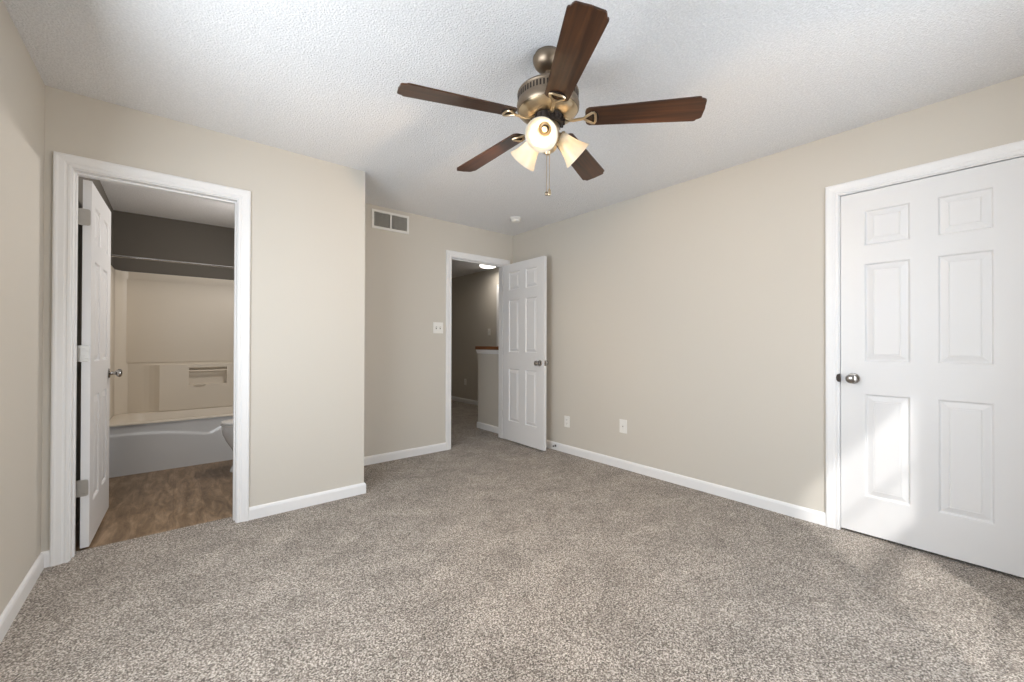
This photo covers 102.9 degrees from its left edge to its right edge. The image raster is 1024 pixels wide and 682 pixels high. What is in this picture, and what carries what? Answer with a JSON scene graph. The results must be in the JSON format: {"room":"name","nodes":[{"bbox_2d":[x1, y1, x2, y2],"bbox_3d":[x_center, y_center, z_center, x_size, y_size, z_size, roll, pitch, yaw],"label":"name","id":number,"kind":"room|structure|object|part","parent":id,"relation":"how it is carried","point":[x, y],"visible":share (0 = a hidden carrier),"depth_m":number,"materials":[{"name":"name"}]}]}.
{"room":"empty bedroom","nodes":[
{"label":"empty bedroom","id":0,"kind":"room"},
{"bbox_2d":[0,0,44,615],"bbox_3d":[-1.247,-0.032,0.612,0.116,2.540,3.665,0,0,-40],"label":"wall","id":1,"kind":"structure","parent":0,"point":[22,87],"depth_m":1.75,"materials":[{"name":"beige paint"}]},
{"bbox_2d":[0,552,43,643],"bbox_3d":[-1.237,1.099,0.692,0.013,0.080,3.549,0,0,-40],"label":"baseboard","id":2,"kind":"structure","parent":1,"relation":"attached to","point":[10,612],"depth_m":1.74,"materials":[{"name":"white paint"}]},
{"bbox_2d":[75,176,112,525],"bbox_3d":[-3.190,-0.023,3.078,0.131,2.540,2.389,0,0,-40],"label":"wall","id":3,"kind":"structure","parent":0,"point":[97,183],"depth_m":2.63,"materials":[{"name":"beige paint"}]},
{"bbox_2d":[113,210,233,279],"bbox_3d":[-3.380,-0.016,4.537,1.700,2.540,0.100,0,0,-40],"label":"wall","id":4,"kind":"structure","parent":0,"point":[136,235],"depth_m":4.30,"materials":[{"name":"beige paint"}]},
{"bbox_2d":[109,266,233,419],"bbox_3d":[-3.110,0.015,4.211,1.516,1.414,0.744,0,0,-40],"label":"shower surround","id":5,"kind":"object","parent":4,"relation":"attached to","point":[172,336],"visible":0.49,"depth_m":4.25,"materials":[{"name":"plastic"}]},
{"bbox_3d":[-3.644,0.011,3.754,0.111,1.414,0.720,0,0,-40],"label":"panel","id":6,"kind":"part","parent":5,"relation":"part of","materials":[{"name":"plastic"}]},
{"bbox_3d":[-3.271,0.486,4.491,1.224,0.474,0.065,0,0,-40],"label":"panel","id":7,"kind":"part","parent":5,"relation":"part of","materials":[{"name":"plastic"}]},
{"bbox_3d":[-3.299,0.321,4.431,0.328,0.019,0.022,0,0,-40],"label":"soap bar rail","id":8,"kind":"part","parent":5,"relation":"part of","materials":[{"name":"plastic"}]},
{"bbox_2d":[41,85,364,551],"bbox_3d":[-1.826,-0.022,2.585,1.740,2.540,0.112,0,0,-40],"label":"wall","id":9,"kind":"structure","parent":0,"point":[306,412],"depth_m":2.74,"materials":[{"name":"beige paint"}]},
{"bbox_2d":[42,550,48,567],"bbox_3d":[-2.358,1.103,2.059,0.031,0.080,0.013,0,0,-40],"label":"baseboard","id":10,"kind":"structure","parent":9,"relation":"attached to","point":[46,553],"depth_m":2.06,"materials":[{"name":"white paint"}]},
{"bbox_2d":[49,151,250,566],"bbox_3d":[-2.280,0.101,2.668,0.854,2.131,0.855,0,0,-40],"label":"door","id":11,"kind":"structure","parent":9,"relation":"in","point":[92,488],"depth_m":2.26,"materials":[{"name":"white paint"}]},
{"bbox_3d":[-2.702,0.218,2.780,0.070,0.065,0.065,0,0,-38],"label":"knob","id":12,"kind":"part","parent":11,"relation":"part of","materials":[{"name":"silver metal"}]},
{"bbox_2d":[249,483,365,519],"bbox_3d":[-1.398,1.110,2.854,0.752,0.080,0.013,0,0,-40],"label":"baseboard","id":13,"kind":"structure","parent":9,"relation":"attached to","point":[259,511],"depth_m":2.82,"materials":[{"name":"white paint"}]},
{"bbox_2d":[364,203,512,456],"bbox_3d":[-0.793,-0.010,4.347,2.218,2.540,0.112,0,0,-40],"label":"wall","id":14,"kind":"structure","parent":0,"point":[405,361],"depth_m":4.08,"materials":[{"name":"beige paint"}]},
{"bbox_2d":[372,209,408,233],"bbox_3d":[-1.171,-1.156,3.951,0.374,0.178,0.022,0,0,-40],"label":"air vent","id":15,"kind":"object","parent":14,"relation":"in","point":[383,220],"visible":1,"depth_m":3.95,"materials":[{"name":"white plastic"}]},
{"bbox_2d":[364,443,445,465],"bbox_3d":[-1.135,1.117,3.979,1.115,0.080,0.013,0,0,-40],"label":"baseboard","id":16,"kind":"structure","parent":14,"relation":"attached to","point":[373,459],"depth_m":4.02,"materials":[{"name":"white paint"}]},
{"bbox_2d":[433,322,442,332],"bbox_3d":[-0.773,-0.138,4.281,0.116,0.116,0.016,0,0,-40],"label":"light switch","id":17,"kind":"object","parent":14,"relation":"attached to","point":[437,326],"visible":1,"depth_m":4.28,"materials":[{"name":"white plastic"}]},
{"bbox_2d":[445,250,547,450],"bbox_3d":[-0.175,0.106,4.387,0.874,2.152,0.873,0,0,-40],"label":"door","id":18,"kind":"structure","parent":14,"relation":"in","point":[523,362],"depth_m":4.49,"materials":[{"name":"white paint"}]},
{"bbox_3d":[-0.365,0.097,4.617,0.874,2.132,0.018,0,0,-40],"label":"casing","id":19,"kind":"part","parent":18,"relation":"part of","materials":[{"name":"white paint"}]},
{"bbox_3d":[0.268,0.233,4.280,0.070,0.065,0.065,0,0,-38],"label":"knob","id":20,"kind":"part","parent":18,"relation":"part of","materials":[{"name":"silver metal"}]},
{"bbox_2d":[451,267,498,400],"bbox_3d":[-0.331,0.007,7.190,0.100,2.540,3.702,0,0,-40],"label":"wall","id":21,"kind":"structure","parent":0,"point":[474,295],"depth_m":7.64,"materials":[{"name":"beige paint"}]},
{"bbox_2d":[451,396,477,405],"bbox_3d":[-0.927,1.139,7.811,0.013,0.080,1.980,0,0,-40],"label":"baseboard","id":22,"kind":"structure","parent":21,"relation":"attached to","point":[453,398],"depth_m":7.78,"materials":[{"name":"white paint"}]},
{"bbox_2d":[497,285,498,345],"bbox_3d":[0.009,0.105,6.687,0.020,2.140,0.850,0,0,-40],"label":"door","id":23,"kind":"structure","parent":21,"relation":"in","point":[497,285],"depth_m":6.99,"materials":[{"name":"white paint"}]},
{"bbox_2d":[0,400,1023,681],"bbox_3d":[-0.832,1.188,3.949,4.792,0.060,8.050,0,0,-40],"label":"floor","id":24,"kind":"structure","parent":0,"point":[488,557],"depth_m":1.88,"materials":[{"name":"carpet"}]},
{"bbox_2d":[109,406,232,477],"bbox_3d":[-3.108,0.944,4.200,1.518,0.442,0.759,0,0,-40],"label":"bathtub","id":25,"kind":"object","parent":24,"relation":"on","point":[139,442],"visible":0.53,"depth_m":3.73,"materials":[{"name":"white ceramic"}]},
{"bbox_2d":[220,419,232,471],"bbox_3d":[-2.284,0.768,3.819,0.732,0.795,0.440,0,0,-40],"label":"toilet","id":26,"kind":"object","parent":24,"relation":"on","point":[227,425],"visible":0.12,"depth_m":3.56,"materials":[{"name":"ceramic"}]},
{"bbox_3d":[-2.370,0.723,3.748,0.503,0.020,0.370,0,0,-40],"label":"lid","id":27,"kind":"part","parent":26,"relation":"part of","materials":[{"name":"ceramic"}]},
{"bbox_2d":[3,0,1023,277],"bbox_3d":[-0.832,-1.332,3.957,5.250,0.100,8.450,0,0,-40],"label":"ceiling","id":28,"kind":"structure","parent":0,"point":[318,79],"depth_m":1.96,"materials":[{"name":"white paint"}]},
{"bbox_2d":[479,264,494,268],"bbox_3d":[-0.395,-1.233,6.713,0.300,0.066,0.300,0,0,-40],"label":"ceiling light","id":29,"kind":"object","parent":28,"relation":"attached to","point":[481,266],"visible":0.56,"depth_m":6.66,"materials":[{"name":"white glass"}]},
{"bbox_2d":[510,216,520,222],"bbox_3d":[0.036,-1.257,4.240,0.120,0.043,0.120,0,0,-40],"label":"smoke detector","id":30,"kind":"object","parent":28,"relation":"attached to","point":[515,219],"visible":1,"depth_m":4.20,"materials":[{"name":"white plastic"}]},
{"bbox_2d":[397,1,706,195],"bbox_3d":[0.129,-0.972,1.870,1.273,0.638,1.228,0,0,-40],"label":"ceiling fan","id":31,"kind":"object","parent":28,"relation":"hanging from","point":[548,101],"visible":1,"depth_m":1.74,"materials":[{"name":"brown wood"}]},
{"bbox_3d":[-0.215,-0.985,1.673,0.492,0.006,0.134,-2,13,-24],"label":"blade","id":32,"kind":"part","parent":31,"relation":"part of","materials":[{"name":"brown wood"}]},
{"bbox_3d":[-0.114,-0.982,2.147,0.134,0.006,0.492,-16,8,-41],"label":"blade","id":33,"kind":"part","parent":31,"relation":"part of","materials":[{"name":"brown wood"}]},
{"bbox_3d":[0.070,-0.876,1.917,0.137,0.150,0.152,0,0,-40],"label":"lamp shade","id":34,"kind":"part","parent":31,"relation":"part of","materials":[{"name":"white glass"}]},
{"bbox_3d":[0.133,-0.877,1.714,0.150,0.150,0.140,0,0,-40],"label":"lamp shade","id":35,"kind":"part","parent":31,"relation":"part of","materials":[{"name":"white glass"}]},
{"bbox_3d":[0.156,-0.765,1.841,0.003,0.184,0.003,0,0,-40],"label":"pull chain","id":36,"kind":"part","parent":31,"relation":"part of","materials":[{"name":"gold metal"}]},
{"bbox_3d":[0.162,-1.019,1.841,0.266,0.031,0.266,0,0,-40],"label":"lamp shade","id":37,"kind":"part","parent":31,"relation":"part of","materials":[{"name":"gold metal"}]},
{"bbox_3d":[0.183,-0.987,1.631,0.072,0.006,0.030,12,1,-6],"label":"mounting plate","id":38,"kind":"part","parent":31,"relation":"part of","materials":[{"name":"metal"}]},
{"bbox_3d":[0.284,-0.876,1.868,0.152,0.150,0.132,0,0,-40],"label":"lamp shade","id":39,"kind":"part","parent":31,"relation":"part of","materials":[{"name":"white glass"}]},
{"bbox_3d":[0.205,-0.985,1.430,0.134,0.006,0.492,12,1,-6],"label":"blade","id":40,"kind":"part","parent":31,"relation":"part of","materials":[{"name":"brown wood"}]},
{"bbox_3d":[0.368,-0.981,2.198,0.134,0.006,0.492,-14,-10,29],"label":"blade","id":41,"kind":"part","parent":31,"relation":"part of","materials":[{"name":"brown wood"}]},
{"bbox_3d":[0.368,-0.985,1.796,0.030,0.006,0.072,3,-12,12],"label":"mounting plate","id":42,"kind":"part","parent":31,"relation":"part of","materials":[{"name":"metal"}]},
{"bbox_3d":[0.566,-0.982,1.755,0.492,0.006,0.134,3,-12,12],"label":"blade","id":43,"kind":"part","parent":31,"relation":"part of","materials":[{"name":"brown wood"}]},
{"bbox_2d":[475,75,1023,512],"bbox_3d":[1.204,-0.009,3.592,0.175,2.540,5.130,0,0,-40],"label":"wall","id":44,"kind":"structure","parent":0,"point":[691,313],"depth_m":3.07,"materials":[{"name":"beige paint"}]},
{"bbox_3d":[-0.222,0.141,5.312,0.159,0.052,0.640,0,0,-40],"label":"crown moulding","id":45,"kind":"part","parent":44,"relation":"part of","materials":[{"name":"white paint"}]},
{"bbox_2d":[564,416,569,427],"bbox_3d":[0.571,0.838,4.242,0.008,0.116,0.072,0,0,-40],"label":"wall outlet","id":46,"kind":"object","parent":44,"relation":"attached to","point":[566,418],"visible":1,"depth_m":4.23,"materials":[{"name":"white plastic"}]},
{"bbox_2d":[620,419,626,433],"bbox_3d":[1.008,0.776,3.708,0.016,0.122,0.078,0,0,-40],"label":"cable plate","id":47,"kind":"object","parent":44,"relation":"attached to","point":[623,423],"visible":1,"depth_m":3.70,"materials":[{"name":"white plastic"}]},
{"bbox_2d":[546,440,825,525],"bbox_3d":[0.982,1.121,3.739,0.013,0.080,3.083,0,0,-40],"label":"baseboard","id":48,"kind":"structure","parent":44,"relation":"attached to","point":[814,516],"depth_m":3.13,"materials":[{"name":"white paint"}]},
{"bbox_2d":[825,140,1023,577],"bbox_3d":[2.254,0.106,2.231,0.146,2.142,0.868,0,0,-40],"label":"door","id":49,"kind":"structure","parent":44,"relation":"in","point":[924,263],"depth_m":2.21,"materials":[{"name":"white paint"}]},
{"bbox_3d":[2.032,0.225,2.438,0.070,0.065,0.065,0,0,-40],"label":"knob","id":50,"kind":"part","parent":49,"relation":"part of","materials":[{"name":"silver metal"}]},
{"bbox_3d":[-2.280,-0.017,3.832,0.733,2.540,2.389,0,0,-40],"label":"wall","id":51,"kind":"structure","parent":0,"visible":0},
{"bbox_2d":[111,254,233,268],"bbox_3d":[-2.932,-0.741,4.002,1.518,0.059,0.060,0,0,-40],"label":"shower rod","id":52,"kind":"object","parent":51,"relation":"attached to","point":[112,255],"visible":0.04,"depth_m":3.79,"materials":[{"name":"silver metal"}]}
]}

